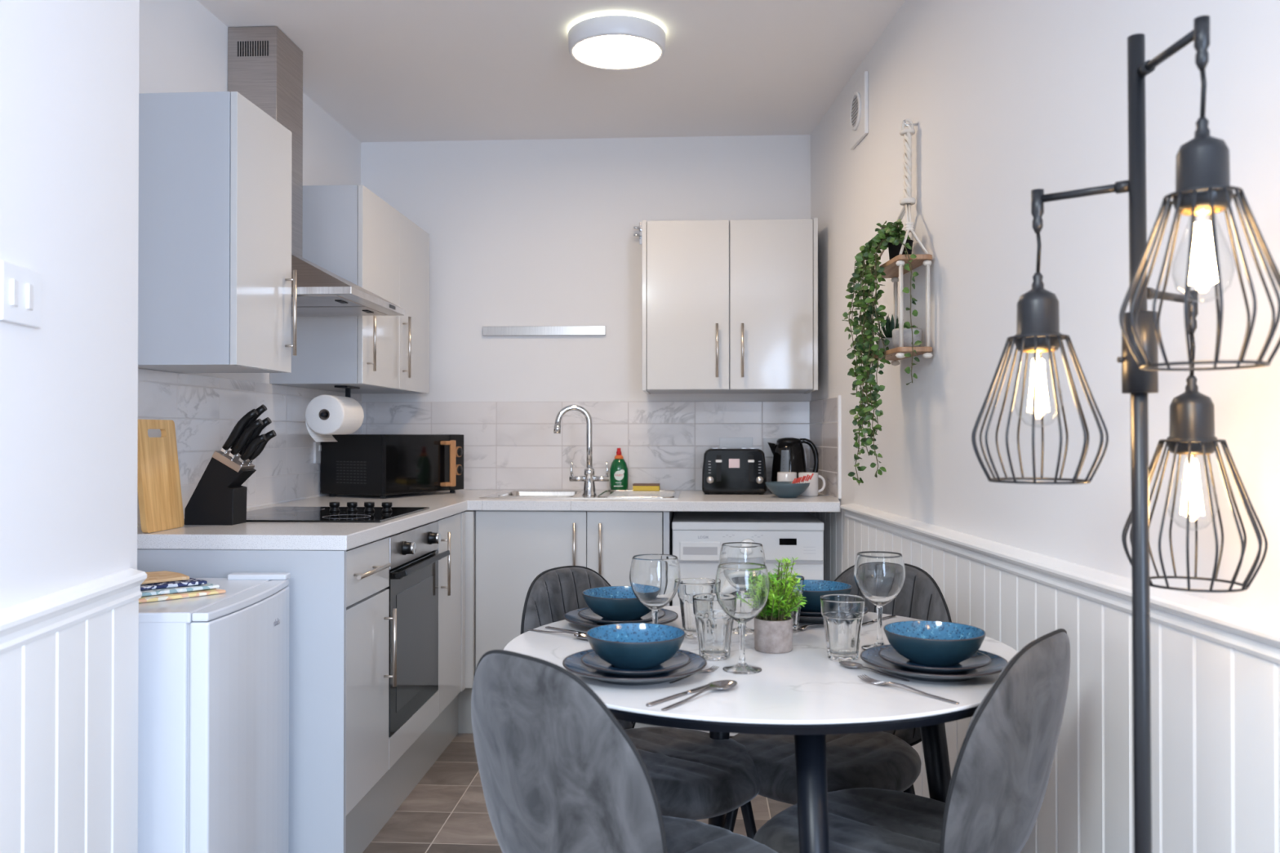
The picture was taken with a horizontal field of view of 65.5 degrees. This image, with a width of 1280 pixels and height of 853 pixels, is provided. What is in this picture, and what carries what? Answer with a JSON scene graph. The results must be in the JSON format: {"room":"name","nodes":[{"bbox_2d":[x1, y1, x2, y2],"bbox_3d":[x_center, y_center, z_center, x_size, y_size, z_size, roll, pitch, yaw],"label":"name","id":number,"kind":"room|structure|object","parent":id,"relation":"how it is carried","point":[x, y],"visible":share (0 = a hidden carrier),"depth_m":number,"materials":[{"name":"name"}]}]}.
{"room":"kitchen","nodes":[
{"label":"kitchen","id":0,"kind":"room"},
{"bbox_2d":[0,0,139,610],"bbox_3d":[-1.719,-0.079,1.352,1.811,2.505,1.300,0,0,3],"label":"wall","id":1,"kind":"structure","parent":0,"point":[69,68],"depth_m":1.65,"materials":[{"name":"white paint"}]},
{"bbox_2d":[0,260,41,328],"bbox_3d":[-0.924,-0.196,1.488,0.014,0.086,0.112,0,0,-5],"label":"light switch","id":2,"kind":"object","parent":1,"relation":"attached to","point":[20,287],"visible":1,"depth_m":1.48,"materials":[{"name":"white plastic"}]},
{"bbox_2d":[0,599,138,852],"bbox_3d":[-0.903,0.731,1.276,0.018,0.885,1.232,0,0,-5],"label":"panelling","id":3,"kind":"object","parent":1,"relation":"attached to","point":[68,696],"visible":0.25,"depth_m":1.63,"materials":[{"name":"white"}]},
{"bbox_2d":[0,568,146,654],"bbox_3d":[-0.896,0.293,1.281,0.033,0.056,1.237,0,0,-5],"label":"trim","id":4,"kind":"structure","parent":1,"relation":"attached to","point":[21,624],"depth_m":1.59,"materials":[{"name":"white wood"}]},
{"bbox_2d":[138,0,360,394],"bbox_3d":[-1.409,-0.064,3.267,0.100,2.505,2.620,0,0,3],"label":"wall","id":5,"kind":"structure","parent":0,"point":[183,46],"depth_m":3.13,"materials":[{"name":"white paint"}]},
{"bbox_2d":[137,91,297,373],"bbox_3d":[-1.198,-0.518,2.790,0.374,0.716,0.355,0,0,3],"label":"upper cabinet","id":6,"kind":"object","parent":5,"relation":"attached to","point":[215,279],"visible":0.96,"depth_m":2.62,"materials":[{"name":"grey"}]},
{"bbox_2d":[137,493,329,526],"bbox_3d":[-1.333,0.277,3.541,0.004,0.006,2.040,0,0,3],"label":"trim","id":7,"kind":"structure","parent":5,"relation":"attached to","point":[302,498],"depth_m":3.68,"materials":[{"name":"white plastic"}]},
{"bbox_2d":[137,368,361,524],"bbox_3d":[-1.340,0.063,3.524,0.008,0.434,2.082,0,0,3],"label":"wall tiles","id":8,"kind":"structure","parent":5,"relation":"attached to","point":[204,411],"depth_m":3.32,"materials":[{"name":"tile"}]},
{"bbox_2d":[313,441,321,463],"bbox_3d":[-1.299,0.106,4.029,0.015,0.086,0.086,0,0,3],"label":"power socket","id":9,"kind":"object","parent":8,"relation":"attached to","point":[317,446],"visible":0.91,"depth_m":4.00,"materials":[{"name":"white plastic"}]},
{"bbox_2d":[227,26,404,316],"bbox_3d":[-1.099,-0.851,3.248,0.518,0.928,0.546,0,0,3],"label":"hood","id":10,"kind":"object","parent":5,"relation":"attached to","point":[265,66],"visible":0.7,"depth_m":3.28,"materials":[{"name":"silver metal"}]},
{"bbox_2d":[270,184,429,393],"bbox_3d":[-1.126,-0.509,4.038,0.374,0.716,0.895,0,0,3],"label":"upper cabinet","id":11,"kind":"object","parent":5,"relation":"attached to","point":[349,232],"visible":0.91,"depth_m":3.63,"materials":[{"name":"grey"}]},
{"bbox_2d":[320,386,359,417],"bbox_3d":[-1.123,-0.091,3.709,0.050,0.124,0.325,0,0,3],"label":"paper towel holder","id":12,"kind":"object","parent":11,"relation":"attached to","point":[348,388],"visible":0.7,"depth_m":3.79,"materials":[{"name":"black paint"}]},
{"bbox_2d":[305,395,364,441],"bbox_3d":[-1.125,-0.029,3.676,0.143,0.170,0.220,0,0,3],"label":"paper towel roll","id":13,"kind":"object","parent":12,"relation":"hanging from","point":[345,414],"visible":1,"depth_m":3.57,"materials":[{"name":"white paper"}]},
{"bbox_2d":[197,0,905,142],"bbox_3d":[-0.506,-1.375,0.791,4.300,0.080,7.700,0,0,3],"label":"ceiling","id":14,"kind":"structure","parent":0,"point":[384,70],"depth_m":3.61,"materials":[{"name":"white paint"}]},
{"bbox_2d":[568,12,666,70],"bbox_3d":[-0.077,-1.281,3.320,0.326,0.071,0.326,0,0,3],"label":"ceiling light","id":15,"kind":"object","parent":14,"relation":"attached to","point":[616,41],"visible":1,"depth_m":3.25,"materials":[{"name":"white plastic"}]},
{"bbox_2d":[573,35,660,68],"bbox_3d":[-0.077,-1.252,3.319,0.293,0.008,0.293,0,0,3],"label":"diffuser","id":16,"kind":"object","parent":15,"relation":"attached to","point":[599,51],"depth_m":3.31,"materials":[{"name":"white plastic"}]},
{"bbox_2d":[362,733,793,852],"bbox_3d":[-0.506,1.200,0.772,4.300,0.060,7.700,0,0,3],"label":"floor","id":17,"kind":"structure","parent":0,"point":[446,811],"depth_m":3.04,"materials":[{"name":"brown tile"}]},
{"bbox_2d":[137,572,290,852],"bbox_3d":[-1.083,0.764,2.219,0.470,0.809,0.487,0,0,-1],"label":"fridge","id":18,"kind":"object","parent":17,"relation":"on","point":[213,671],"visible":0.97,"depth_m":2.03,"materials":[{"name":"white metal"}]},
{"bbox_2d":[138,588,226,603],"bbox_3d":[-1.054,0.367,2.185,0.147,0.008,0.243,0,-1,45],"label":"tea towel","id":19,"kind":"object","parent":18,"relation":"on","point":[212,591],"visible":0.36,"depth_m":2.15,"materials":[{"name":"yellow fabric"}]},
{"bbox_2d":[140,577,219,596],"bbox_3d":[-1.075,0.357,2.195,0.243,0.008,0.146,0,-1,-44],"label":"tea towel","id":20,"kind":"object","parent":19,"relation":"on","point":[207,586],"visible":0.3,"depth_m":2.17,"materials":[{"name":"teal fabric"}]},
{"bbox_2d":[140,577,207,590],"bbox_3d":[-1.105,0.348,2.193,0.247,0.008,0.144,0,-1,-43],"label":"tea towel","id":21,"kind":"object","parent":20,"relation":"on","point":[191,581],"visible":0.27,"depth_m":2.19,"materials":[{"name":"blue fabric"}]},
{"bbox_2d":[141,570,189,584],"bbox_3d":[-1.136,0.338,2.192,0.146,0.008,0.244,0,-1,43],"label":"tea towel","id":22,"kind":"object","parent":21,"relation":"on","point":[154,576],"visible":0.31,"depth_m":2.22,"materials":[{"name":"beige fabric"}]},
{"bbox_2d":[137,549,346,852],"bbox_3d":[-1.066,0.747,2.518,0.651,0.871,0.018,0,0,3],"label":"end panel","id":23,"kind":"object","parent":17,"relation":"on","point":[317,584],"visible":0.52,"depth_m":2.50,"materials":[{"name":"grey"}]},
{"bbox_2d":[346,537,396,815],"bbox_3d":[-1.020,0.650,2.703,0.650,0.672,0.349,0,0,3],"label":"base cabinet","id":24,"kind":"object","parent":17,"relation":"on","point":[367,565],"visible":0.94,"depth_m":2.66,"materials":[{"name":"grey"}]},
{"bbox_2d":[385,520,449,769],"bbox_3d":[-0.969,0.655,3.151,0.620,0.667,0.544,0,0,3],"label":"oven","id":25,"kind":"object","parent":24,"relation":"attached to","point":[413,588],"depth_m":3.10,"materials":[{"name":"black"}]},
{"bbox_2d":[137,489,839,550],"bbox_3d":[-0.295,0.299,3.484,2.098,0.038,2.037,0,0,3],"label":"countertop","id":26,"kind":"structure","parent":24,"relation":"on","point":[248,535],"depth_m":3.56,"materials":[{"name":"white laminate"}]},
{"bbox_2d":[137,419,184,533],"bbox_3d":[-1.270,0.127,2.628,0.044,0.290,0.186,0,0,3],"label":"chopping board","id":27,"kind":"object","parent":26,"relation":"on","point":[158,480],"visible":0.94,"depth_m":2.62,"materials":[{"name":"brown wood"}]},
{"bbox_2d":[184,450,256,524],"bbox_3d":[-1.185,0.171,2.814,0.169,0.207,0.087,0,0,3],"label":"knife block","id":28,"kind":"object","parent":26,"relation":"on","point":[219,497],"visible":0.97,"depth_m":2.77,"materials":[{"name":"black wood"}]},
{"bbox_2d":[220,408,257,453],"bbox_3d":[-1.123,0.013,2.790,0.107,0.127,0.026,0,0,3],"label":"kitchen knife","id":29,"kind":"object","parent":28,"relation":"in","point":[240,426],"visible":1,"depth_m":2.78,"materials":[{"name":"black plastic"}]},
{"bbox_2d":[227,418,263,458],"bbox_3d":[-1.104,0.034,2.788,0.098,0.112,0.026,0,0,3],"label":"kitchen knife","id":30,"kind":"object","parent":28,"relation":"in","point":[246,435],"visible":1,"depth_m":2.78,"materials":[{"name":"black plastic"}]},
{"bbox_2d":[237,434,266,463],"bbox_3d":[-1.087,0.063,2.792,0.081,0.084,0.026,0,0,3],"label":"kitchen knife","id":31,"kind":"object","parent":28,"relation":"in","point":[251,447],"visible":1,"depth_m":2.78,"materials":[{"name":"black plastic"}]},
{"bbox_2d":[235,417,271,457],"bbox_3d":[-1.098,0.032,2.831,0.102,0.118,0.026,0,0,3],"label":"kitchen knife","id":32,"kind":"object","parent":28,"relation":"in","point":[266,421],"visible":0.4,"depth_m":2.82,"materials":[{"name":"black plastic"}]},
{"bbox_2d":[245,430,276,463],"bbox_3d":[-1.079,0.058,2.832,0.089,0.097,0.026,0,0,3],"label":"kitchen knife","id":33,"kind":"object","parent":28,"relation":"in","point":[272,433],"visible":0.6,"depth_m":2.82,"materials":[{"name":"black plastic"}]},
{"bbox_2d":[246,502,429,522],"bbox_3d":[-0.994,0.259,3.123,0.535,0.036,0.525,0,0,3],"label":"cooktop","id":34,"kind":"object","parent":26,"relation":"in","point":[333,513],"visible":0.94,"depth_m":3.09,"materials":[{"name":"black glass"}]},
{"bbox_2d":[320,434,463,498],"bbox_3d":[-1.014,0.159,4.168,0.381,0.252,0.496,0,0,28],"label":"microwave oven","id":35,"kind":"object","parent":26,"relation":"on","point":[382,465],"visible":1,"depth_m":3.99,"materials":[{"name":"black plastic"}]},
{"bbox_2d":[479,489,680,498],"bbox_3d":[-0.228,0.349,4.143,0.783,0.145,0.494,0,0,3],"label":"sink","id":36,"kind":"object","parent":26,"relation":"in","point":[612,494],"visible":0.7,"depth_m":4.09,"materials":[{"name":"silver metal"}]},
{"bbox_2d":[632,483,660,491],"bbox_3d":[0.028,0.266,4.374,0.117,0.030,0.070,0,0,3],"label":"sponge","id":37,"kind":"object","parent":36,"relation":"on","point":[636,486],"visible":1,"depth_m":4.34,"materials":[{"name":"yellow"}]},
{"bbox_2d":[553,404,608,495],"bbox_3d":[-0.238,0.095,4.052,0.226,0.369,0.060,0,0,-2],"label":"mixer tap","id":38,"kind":"object","parent":26,"relation":"on","point":[588,479],"visible":1,"depth_m":4.04,"materials":[{"name":"silver metal"}]},
{"bbox_2d":[608,448,628,489],"bbox_3d":[-0.093,0.189,4.411,0.085,0.187,0.068,0,0,3],"label":"dish soap bottle","id":39,"kind":"object","parent":26,"relation":"on","point":[619,470],"visible":0.97,"depth_m":4.39,"materials":[{"name":"green plastic"}]},
{"bbox_2d":[702,447,766,494],"bbox_3d":[0.401,0.189,4.274,0.270,0.193,0.278,0,0,3],"label":"toaster","id":40,"kind":"object","parent":26,"relation":"on","point":[741,469],"visible":1,"depth_m":4.15,"materials":[{"name":"black metal"}]},
{"bbox_2d":[777,471,796,481],"bbox_3d":[0.607,0.237,4.118,0.080,0.095,0.106,0,0,3],"label":"mug","id":41,"kind":"object","parent":26,"relation":"on","point":[781,476],"visible":0.41,"depth_m":4.07,"materials":[{"name":"white ceramic"}]},
{"bbox_2d":[764,481,809,497],"bbox_3d":[0.588,0.253,3.971,0.177,0.060,0.177,0,0,3],"label":"bowl","id":42,"kind":"object","parent":26,"relation":"on","point":[780,489],"visible":0.98,"depth_m":3.91,"materials":[{"name":"blue ceramic"}]},
{"bbox_2d":[768,437,818,493],"bbox_3d":[0.651,0.167,4.280,0.185,0.238,0.160,0,-1,44],"label":"electric kettle","id":43,"kind":"object","parent":26,"relation":"on","point":[788,454],"visible":0.66,"depth_m":4.24,"materials":[{"name":"black plastic"}]},
{"bbox_2d":[798,472,826,496],"bbox_3d":[0.697,0.236,4.065,0.100,0.095,0.080,0,-1,36],"label":"mug","id":44,"kind":"object","parent":26,"relation":"on","point":[812,490],"visible":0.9,"depth_m":4.04,"materials":[{"name":"white ceramic"}]},
{"bbox_2d":[346,694,457,852],"bbox_3d":[-0.754,1.090,3.193,0.015,0.196,1.365,0,0,3],"label":"plinth","id":45,"kind":"object","parent":17,"relation":"on","point":[367,818],"visible":0.73,"depth_m":3.10,"materials":[{"name":"grey"}]},
{"bbox_2d":[435,511,475,715],"bbox_3d":[-0.967,0.657,3.636,0.648,0.672,0.422,0,0,3],"label":"base cabinet","id":46,"kind":"object","parent":17,"relation":"on","point":[456,571],"visible":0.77,"depth_m":3.66,"materials":[{"name":"grey"}]},
{"bbox_2d":[457,688,663,733],"bbox_3d":[-0.295,1.095,3.858,0.824,0.196,0.015,0,0,3],"label":"plinth","id":47,"kind":"object","parent":17,"relation":"on","point":[464,718],"visible":0.21,"depth_m":3.87,"materials":[{"name":"grey"}]},
{"bbox_2d":[475,510,663,667],"bbox_3d":[-0.254,0.661,4.118,0.717,0.672,0.718,0,0,3],"label":"base cabinet","id":48,"kind":"object","parent":17,"relation":"on","point":[513,548],"visible":0.52,"depth_m":3.80,"materials":[{"name":"grey"}]},
{"bbox_2d":[471,649,777,852],"bbox_3d":[0.007,0.752,1.605,0.432,0.849,0.526,0,-1,45],"label":"dining chair","id":49,"kind":"object","parent":17,"relation":"on","point":[559,772],"visible":1,"depth_m":1.40,"materials":[{"name":"grey fabric"}]},
{"bbox_2d":[520,565,759,839],"bbox_3d":[0.012,0.757,2.212,0.526,0.849,0.432,0,-1,37],"label":"dining chair","id":50,"kind":"object","parent":17,"relation":"on","point":[695,775],"visible":0.22,"depth_m":2.18,"materials":[{"name":"grey fabric"}]},
{"bbox_2d":[663,511,673,727],"bbox_3d":[0.120,0.759,4.118,0.023,0.871,0.693,0,0,3],"label":"end panel","id":51,"kind":"object","parent":17,"relation":"on","point":[668,515],"visible":0.2,"depth_m":3.77,"materials":[{"name":"grey"}]},
{"bbox_2d":[671,511,824,736],"bbox_3d":[0.425,0.774,4.055,0.576,0.816,0.604,0,0,3],"label":"washing machine","id":52,"kind":"object","parent":17,"relation":"on","point":[698,537],"visible":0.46,"depth_m":3.78,"materials":[{"name":"white metal"}]},
{"bbox_2d":[503,605,1017,852],"bbox_3d":[0.229,0.804,1.926,0.985,0.751,0.985,0,0,3],"label":"dining table","id":53,"kind":"object","parent":17,"relation":"on","point":[802,693],"visible":0.43,"depth_m":1.58,"materials":[{"name":"white laminate"}]},
{"bbox_2d":[563,607,678,628],"bbox_3d":[-0.041,0.417,2.143,0.247,0.024,0.247,0,-1,34],"label":"dinner plate","id":54,"kind":"object","parent":53,"relation":"on","point":[571,616],"visible":0.29,"depth_m":2.14,"materials":[{"name":"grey ceramic"}]},
{"bbox_2d":[577,608,665,625],"bbox_3d":[-0.039,0.410,2.143,0.188,0.018,0.188,0,-1,34],"label":"plate","id":55,"kind":"object","parent":54,"relation":"on","point":[588,614],"visible":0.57,"depth_m":2.12,"materials":[{"name":"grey ceramic"}]},
{"bbox_2d":[582,586,651,621],"bbox_3d":[-0.039,0.384,2.143,0.170,0.055,0.170,0,-1,34],"label":"soup bowl","id":56,"kind":"object","parent":55,"relation":"on","point":[616,603],"visible":0.7,"depth_m":2.09,"materials":[{"name":"blue ceramic"}]},
{"bbox_2d":[562,648,706,685],"bbox_3d":[-0.009,0.414,1.708,0.247,0.024,0.247,0,0,3],"label":"dinner plate","id":57,"kind":"object","parent":53,"relation":"on","point":[572,663],"visible":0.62,"depth_m":1.67,"materials":[{"name":"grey ceramic"}]},
{"bbox_2d":[581,651,690,676],"bbox_3d":[-0.007,0.407,1.708,0.188,0.018,0.188,0,0,3],"label":"plate","id":58,"kind":"object","parent":57,"relation":"on","point":[679,660],"visible":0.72,"depth_m":1.68,"materials":[{"name":"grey ceramic"}]},
{"bbox_2d":[586,622,685,669],"bbox_3d":[-0.007,0.380,1.708,0.170,0.055,0.170,0,0,3],"label":"soup bowl","id":59,"kind":"object","parent":58,"relation":"on","point":[625,646],"visible":1,"depth_m":1.67,"materials":[{"name":"blue ceramic"}]},
{"bbox_2d":[629,554,680,623],"bbox_3d":[0.028,0.336,1.872,0.096,0.183,0.096,0,0,23],"label":"wine glass","id":60,"kind":"object","parent":53,"relation":"on","point":[655,580],"visible":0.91,"depth_m":1.84,"materials":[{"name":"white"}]},
{"bbox_2d":[645,684,709,706],"bbox_3d":[0.073,0.423,1.583,0.015,0.004,0.190,0,-1,41],"label":"table knife","id":61,"kind":"object","parent":53,"relation":"on","point":[705,686],"visible":0.82,"depth_m":1.56,"materials":[{"name":"silver metal"}]},
{"bbox_2d":[677,577,715,638],"bbox_3d":[0.116,0.372,2.039,0.081,0.113,0.081,0,-1,-34],"label":"tumbler","id":62,"kind":"object","parent":53,"relation":"on","point":[688,588],"visible":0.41,"depth_m":2.01,"materials":[{"name":"clear glass"}]},
{"bbox_2d":[661,680,737,711],"bbox_3d":[0.094,0.420,1.563,0.041,0.009,0.192,0,-1,38],"label":"spoon","id":63,"kind":"object","parent":53,"relation":"on","point":[722,684],"visible":1,"depth_m":1.60,"materials":[{"name":"silver metal"}]},
{"bbox_2d":[707,680,737,689],"bbox_3d":[0.135,0.421,1.614,0.041,0.008,0.060,0,-1,38],"label":"bowl","id":64,"kind":"object","parent":63,"relation":"on","point":[722,684],"depth_m":1.62,"materials":[{"name":"silver metal"}]},
{"bbox_2d":[692,593,733,661],"bbox_3d":[0.138,0.371,1.840,0.081,0.113,0.081,0,0,30],"label":"tumbler","id":65,"kind":"object","parent":53,"relation":"on","point":[714,628],"visible":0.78,"depth_m":1.81,"materials":[{"name":"clear glass"}]},
{"bbox_2d":[714,562,769,674],"bbox_3d":[0.179,0.335,1.747,0.096,0.183,0.096,0,0,-16],"label":"wine glass","id":66,"kind":"object","parent":53,"relation":"on","point":[742,589],"visible":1,"depth_m":1.72,"materials":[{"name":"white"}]},
{"bbox_2d":[714,562,769,622],"bbox_3d":[0.179,0.294,1.747,0.096,0.100,0.096,0,0,3],"label":"glass bowl","id":67,"kind":"object","parent":66,"relation":"on","point":[742,589],"depth_m":1.71,"materials":[{"name":"clear glass"}]},
{"bbox_2d":[719,542,765,635],"bbox_3d":[0.214,0.338,2.084,0.096,0.183,0.096,0,0,23],"label":"wine glass","id":68,"kind":"object","parent":53,"relation":"on","point":[731,552],"visible":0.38,"depth_m":2.05,"materials":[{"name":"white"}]},
{"bbox_2d":[719,542,765,564],"bbox_3d":[0.214,0.296,2.084,0.096,0.100,0.096,0,0,3],"label":"glass bowl","id":69,"kind":"object","parent":68,"relation":"on","point":[731,552],"depth_m":2.05,"materials":[{"name":"clear glass"}]},
{"bbox_2d":[754,556,807,653],"bbox_3d":[0.258,0.338,1.913,0.137,0.181,0.129,0,0,24],"label":"artificial plant","id":70,"kind":"object","parent":53,"relation":"on","point":[773,626],"visible":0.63,"depth_m":1.88,"materials":[{"name":"green plastic"}]},
{"bbox_2d":[768,573,804,632],"bbox_3d":[0.305,0.373,2.095,0.081,0.113,0.081,0,0,-8],"label":"tumbler","id":71,"kind":"object","parent":53,"relation":"on","point":[794,615],"visible":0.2,"depth_m":2.07,"materials":[{"name":"clear glass"}]},
{"bbox_2d":[799,605,868,623],"bbox_3d":[0.388,0.418,2.240,0.247,0.024,0.247,0,-1,-40],"label":"dinner plate","id":72,"kind":"object","parent":53,"relation":"on","point":[806,620],"visible":0.11,"depth_m":2.15,"materials":[{"name":"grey ceramic"}]},
{"bbox_2d":[800,611,822,617],"bbox_3d":[0.390,0.411,2.240,0.188,0.018,0.188,0,-1,-40],"label":"plate","id":73,"kind":"object","parent":72,"relation":"on","point":[802,613],"visible":0.1,"depth_m":2.16,"materials":[{"name":"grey ceramic"}]},
{"bbox_2d":[800,579,852,612],"bbox_3d":[0.390,0.384,2.240,0.170,0.055,0.170,0,-1,-40],"label":"soup bowl","id":74,"kind":"object","parent":73,"relation":"on","point":[813,589],"visible":0.38,"depth_m":2.20,"materials":[{"name":"blue ceramic"}]},
{"bbox_2d":[820,594,865,662],"bbox_3d":[0.372,0.371,1.831,0.081,0.113,0.081,0,0,-27],"label":"tumbler","id":75,"kind":"object","parent":53,"relation":"on","point":[842,615],"visible":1,"depth_m":1.80,"materials":[{"name":"clear glass"}]},
{"bbox_2d":[839,661,910,681],"bbox_3d":[0.404,0.423,1.722,0.032,0.007,0.150,0,-1,-37],"label":"spoon","id":76,"kind":"object","parent":53,"relation":"on","point":[846,664],"visible":1,"depth_m":1.75,"materials":[{"name":"silver metal"}]},
{"bbox_2d":[853,551,905,649],"bbox_3d":[0.462,0.337,1.919,0.096,0.183,0.096,0,0,23],"label":"wine glass","id":77,"kind":"object","parent":53,"relation":"on","point":[879,575],"visible":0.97,"depth_m":1.89,"materials":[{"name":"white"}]},
{"bbox_2d":[853,551,905,605],"bbox_3d":[0.462,0.295,1.919,0.096,0.100,0.096,0,0,3],"label":"glass bowl","id":78,"kind":"object","parent":77,"relation":"on","point":[879,575],"depth_m":1.88,"materials":[{"name":"clear glass"}]},
{"bbox_2d":[857,674,959,704],"bbox_3d":[0.429,0.421,1.600,0.021,0.009,0.190,0,-1,-37],"label":"fork","id":79,"kind":"object","parent":53,"relation":"on","point":[868,680],"visible":1,"depth_m":1.62,"materials":[{"name":"silver metal"}]},
{"bbox_2d":[860,644,1008,682],"bbox_3d":[0.509,0.414,1.730,0.247,0.024,0.247,0,0,19],"label":"dinner plate","id":80,"kind":"object","parent":53,"relation":"on","point":[870,656],"visible":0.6,"depth_m":1.69,"materials":[{"name":"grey ceramic"}]},
{"bbox_2d":[878,646,991,673],"bbox_3d":[0.511,0.407,1.730,0.188,0.018,0.188,0,0,19],"label":"plate","id":81,"kind":"object","parent":80,"relation":"on","point":[979,660],"visible":0.59,"depth_m":1.70,"materials":[{"name":"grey ceramic"}]},
{"bbox_2d":[883,620,986,666],"bbox_3d":[0.511,0.381,1.731,0.170,0.055,0.170,0,0,19],"label":"soup bowl","id":82,"kind":"object","parent":81,"relation":"on","point":[923,642],"visible":1,"depth_m":1.69,"materials":[{"name":"blue ceramic"}]},
{"bbox_2d":[723,563,951,832],"bbox_3d":[0.442,0.757,2.287,0.526,0.849,0.432,0,-1,-43],"label":"dining chair","id":83,"kind":"object","parent":17,"relation":"on","point":[882,760],"visible":0.24,"depth_m":2.21,"materials":[{"name":"grey fabric"}]},
{"bbox_2d":[753,628,1070,852],"bbox_3d":[0.466,0.753,1.748,0.526,0.849,0.432,0,-1,41],"label":"dining chair","id":84,"kind":"object","parent":17,"relation":"on","point":[1001,774],"visible":0.98,"depth_m":1.56,"materials":[{"name":"grey fabric"}]},
{"bbox_2d":[971,15,1279,852],"bbox_3d":[0.617,0.347,1.188,0.364,1.652,0.377,0,0,1],"label":"floor lamp","id":85,"kind":"object","parent":17,"relation":"on","point":[1202,166],"visible":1,"depth_m":1.21,"materials":[{"name":"grey metal"}]},
{"bbox_2d":[360,134,811,670],"bbox_3d":[-0.137,-0.055,4.556,2.600,2.505,0.100,0,0,3],"label":"wall","id":86,"kind":"structure","parent":0,"point":[522,233],"depth_m":4.53,"materials":[{"name":"white paint"}]},
{"bbox_2d":[483,325,605,336],"bbox_3d":[-0.435,-0.434,4.517,0.559,0.042,0.018,0,0,3],"label":"rail","id":87,"kind":"object","parent":86,"relation":"attached to","point":[544,330],"visible":1,"depth_m":4.51,"materials":[{"name":"metal"}]},
{"bbox_2d":[361,400,809,490],"bbox_3d":[-0.256,0.087,4.508,2.046,0.400,0.008,0,0,3],"label":"wall tiles","id":88,"kind":"structure","parent":86,"relation":"attached to","point":[508,445],"depth_m":4.50,"materials":[{"name":"tile"}]},
{"bbox_2d":[719,437,752,448],"bbox_3d":[0.430,0.092,4.458,0.148,0.086,0.012,0,0,3],"label":"power socket","id":89,"kind":"object","parent":88,"relation":"attached to","point":[727,442],"visible":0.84,"depth_m":4.46,"materials":[{"name":"white plastic"}]},
{"bbox_2d":[763,438,779,457],"bbox_3d":[0.596,0.095,4.448,0.086,0.084,0.012,0,0,3],"label":"power socket","id":90,"kind":"object","parent":88,"relation":"attached to","point":[766,450],"visible":0.4,"depth_m":4.45,"materials":[{"name":"white plastic"}]},
{"bbox_2d":[642,217,817,394],"bbox_3d":[0.379,-0.500,4.273,0.721,0.706,0.412,0,0,3],"label":"upper cabinet","id":91,"kind":"object","parent":86,"relation":"attached to","point":[729,306],"visible":1,"depth_m":4.10,"materials":[{"name":"grey"}]},
{"bbox_2d":[810,0,1279,618],"bbox_3d":[0.981,-0.084,0.640,0.119,2.505,7.639,0,0,-2],"label":"wall","id":92,"kind":"structure","parent":0,"point":[1008,100],"depth_m":2.08,"materials":[{"name":"white paint"}]},
{"bbox_2d":[809,396,837,497],"bbox_3d":[0.772,0.085,4.180,0.008,0.400,0.530,0,0,-2],"label":"wall tiles","id":93,"kind":"structure","parent":92,"relation":"attached to","point":[823,412],"depth_m":4.13,"materials":[{"name":"tile"}]},
{"bbox_2d":[837,395,841,498],"bbox_3d":[0.782,0.080,3.908,0.012,0.405,0.015,0,0,3],"label":"trim","id":94,"kind":"structure","parent":92,"relation":"attached to","point":[839,475],"depth_m":3.90,"materials":[{"name":"white plastic"}]},
{"bbox_2d":[849,71,868,150],"bbox_3d":[0.788,-1.141,3.608,0.024,0.220,0.212,0,0,-2],"label":"fan","id":95,"kind":"object","parent":92,"relation":"attached to","point":[859,94],"visible":1,"depth_m":3.57,"materials":[{"name":"white plastic"}]},
{"bbox_2d":[851,95,857,126],"bbox_3d":[0.783,-1.147,3.614,0.006,0.101,0.112,0,0,-2],"label":"grille","id":96,"kind":"object","parent":95,"relation":"attached to","point":[855,98],"depth_m":3.62,"materials":[{"name":"grey plastic"}]},
{"bbox_2d":[869,118,933,365],"bbox_3d":[0.772,-0.555,2.972,0.110,0.727,0.353,0,0,-2],"label":"shelf","id":97,"kind":"object","parent":92,"relation":"hanging from","point":[894,269],"visible":0.86,"depth_m":2.90,"materials":[{"name":"brown wood"}]},
{"bbox_2d":[842,218,922,484],"bbox_3d":[0.725,-0.217,2.948,0.165,0.787,0.406,0,0,-23],"label":"trailing plant","id":98,"kind":"object","parent":97,"relation":"on","point":[891,236],"visible":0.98,"depth_m":2.95,"materials":[{"name":"green plant"}]},
{"bbox_2d":[879,337,894,351],"bbox_3d":[0.768,-0.246,3.048,0.076,0.046,0.076,0,0,3],"label":"pot","id":99,"kind":"object","parent":97,"relation":"on","point":[891,345],"depth_m":3.02,"materials":[{"name":"grey concrete"}]},
{"bbox_2d":[875,314,898,351],"bbox_3d":[0.768,-0.284,3.052,0.104,0.123,0.107,0,0,-32],"label":"spiky succulent","id":100,"kind":"object","parent":97,"relation":"on","point":[890,325],"visible":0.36,"depth_m":3.03,"materials":[{"name":"green plant"}]},
{"bbox_2d":[892,324,922,347],"bbox_3d":[0.775,-0.259,2.887,0.086,0.069,0.086,0,0,3],"label":"pot","id":101,"kind":"object","parent":97,"relation":"on","point":[907,332],"visible":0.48,"depth_m":2.85,"materials":[{"name":"grey concrete"}]},
{"bbox_2d":[808,504,1279,852],"bbox_3d":[0.850,0.737,2.024,0.030,0.885,4.776,0,0,-2],"label":"panelling","id":102,"kind":"object","parent":92,"relation":"attached to","point":[1215,707],"visible":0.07,"depth_m":1.75,"materials":[{"name":"white wood"}]},
{"bbox_2d":[840,503,1279,663],"bbox_3d":[0.853,0.296,1.671,0.052,0.051,4.065,0,0,-2],"label":"trim","id":103,"kind":"structure","parent":92,"relation":"attached to","point":[1251,633],"depth_m":1.81,"materials":[{"name":"white wood"}]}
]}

